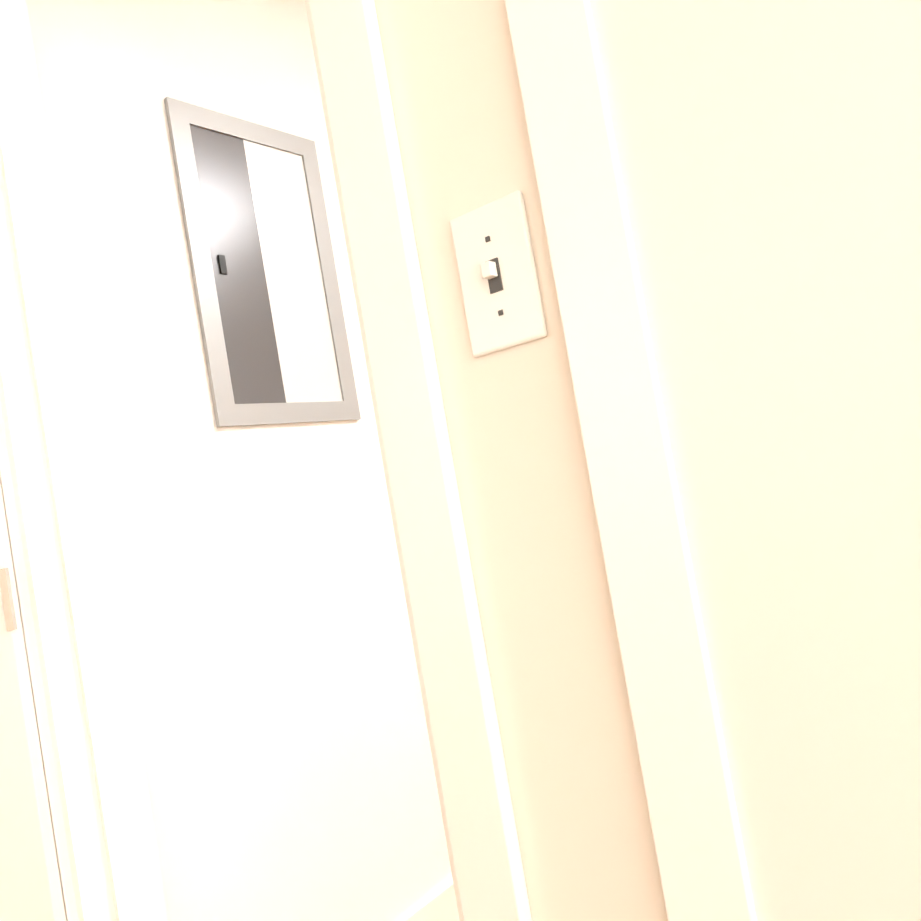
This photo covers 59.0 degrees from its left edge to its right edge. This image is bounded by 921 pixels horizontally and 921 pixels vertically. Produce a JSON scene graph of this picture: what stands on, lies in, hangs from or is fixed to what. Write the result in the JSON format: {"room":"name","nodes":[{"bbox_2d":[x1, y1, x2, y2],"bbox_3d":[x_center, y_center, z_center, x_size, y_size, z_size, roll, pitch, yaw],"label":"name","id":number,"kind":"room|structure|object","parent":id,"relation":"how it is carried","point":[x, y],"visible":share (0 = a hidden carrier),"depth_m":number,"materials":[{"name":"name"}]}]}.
{"room":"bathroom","nodes":[
{"label":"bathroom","id":0,"kind":"room"},
{"bbox_2d":[26,0,452,920],"bbox_3d":[0.351,-0.128,2.808,0.120,2.430,3.520,-11,-3,39],"label":"wall","id":1,"kind":"structure","parent":0,"point":[286,750],"depth_m":1.64,"materials":[{"name":"paint"}]},
{"bbox_2d":[164,97,360,426],"bbox_3d":[-0.426,-0.423,1.821,0.012,0.690,0.400,-11,-3,39],"label":"mirror","id":2,"kind":"object","parent":1,"relation":"attached to","point":[266,285],"visible":1,"depth_m":1.80,"materials":[{"name":"grey"}]},
{"bbox_2d":[399,880,459,920],"bbox_3d":[-0.090,1.084,1.858,0.014,0.120,1.305,-11,-3,39],"label":"baseboard","id":3,"kind":"structure","parent":1,"relation":"attached to","point":[440,904],"depth_m":1.89,"materials":[{"name":"white wood"}]},
{"bbox_2d":[374,0,667,920],"bbox_3d":[-0.380,-0.069,1.062,4.700,2.430,0.120,-11,-3,39],"label":"wall","id":4,"kind":"structure","parent":0,"point":[558,684],"depth_m":0.65,"materials":[{"name":"paint"}]},
{"bbox_2d":[0,483,65,920],"bbox_3d":[-1.034,0.249,1.157,0.772,2.008,0.173,-10,-2,-6],"label":"bedroom door","id":5,"kind":"structure","parent":4,"relation":"in","point":[30,887],"depth_m":1.17,"materials":[{"name":"white wood"}]},
{"bbox_2d":[0,0,531,920],"bbox_3d":[-0.317,0.089,1.028,0.920,2.095,0.152,-11,-3,39],"label":"door frame","id":6,"kind":"structure","parent":4,"relation":"attached to","point":[484,842],"depth_m":1.21,"materials":[{"name":"white wood"}]},
{"bbox_2d":[450,190,546,356],"bbox_3d":[0.026,-0.146,0.645,0.072,0.116,0.017,-11,-3,39],"label":"light switch","id":7,"kind":"object","parent":4,"relation":"attached to","point":[500,290],"visible":1,"depth_m":0.64,"materials":[{"name":"white plastic"}]},
{"bbox_2d":[504,0,756,920],"bbox_3d":[0.447,-0.069,0.318,0.915,2.095,0.016,-11,-3,39],"label":"door frame","id":8,"kind":"structure","parent":4,"relation":"attached to","point":[692,809],"depth_m":0.57,"materials":[{"name":"white wood"}]},
{"bbox_2d":[590,0,920,920],"bbox_3d":[0.453,-0.042,0.319,0.785,2.020,0.007,-11,-3,39],"label":"closet door","id":9,"kind":"structure","parent":4,"relation":"in","point":[770,158],"depth_m":0.51,"materials":[{"name":"white wood"}]}
]}

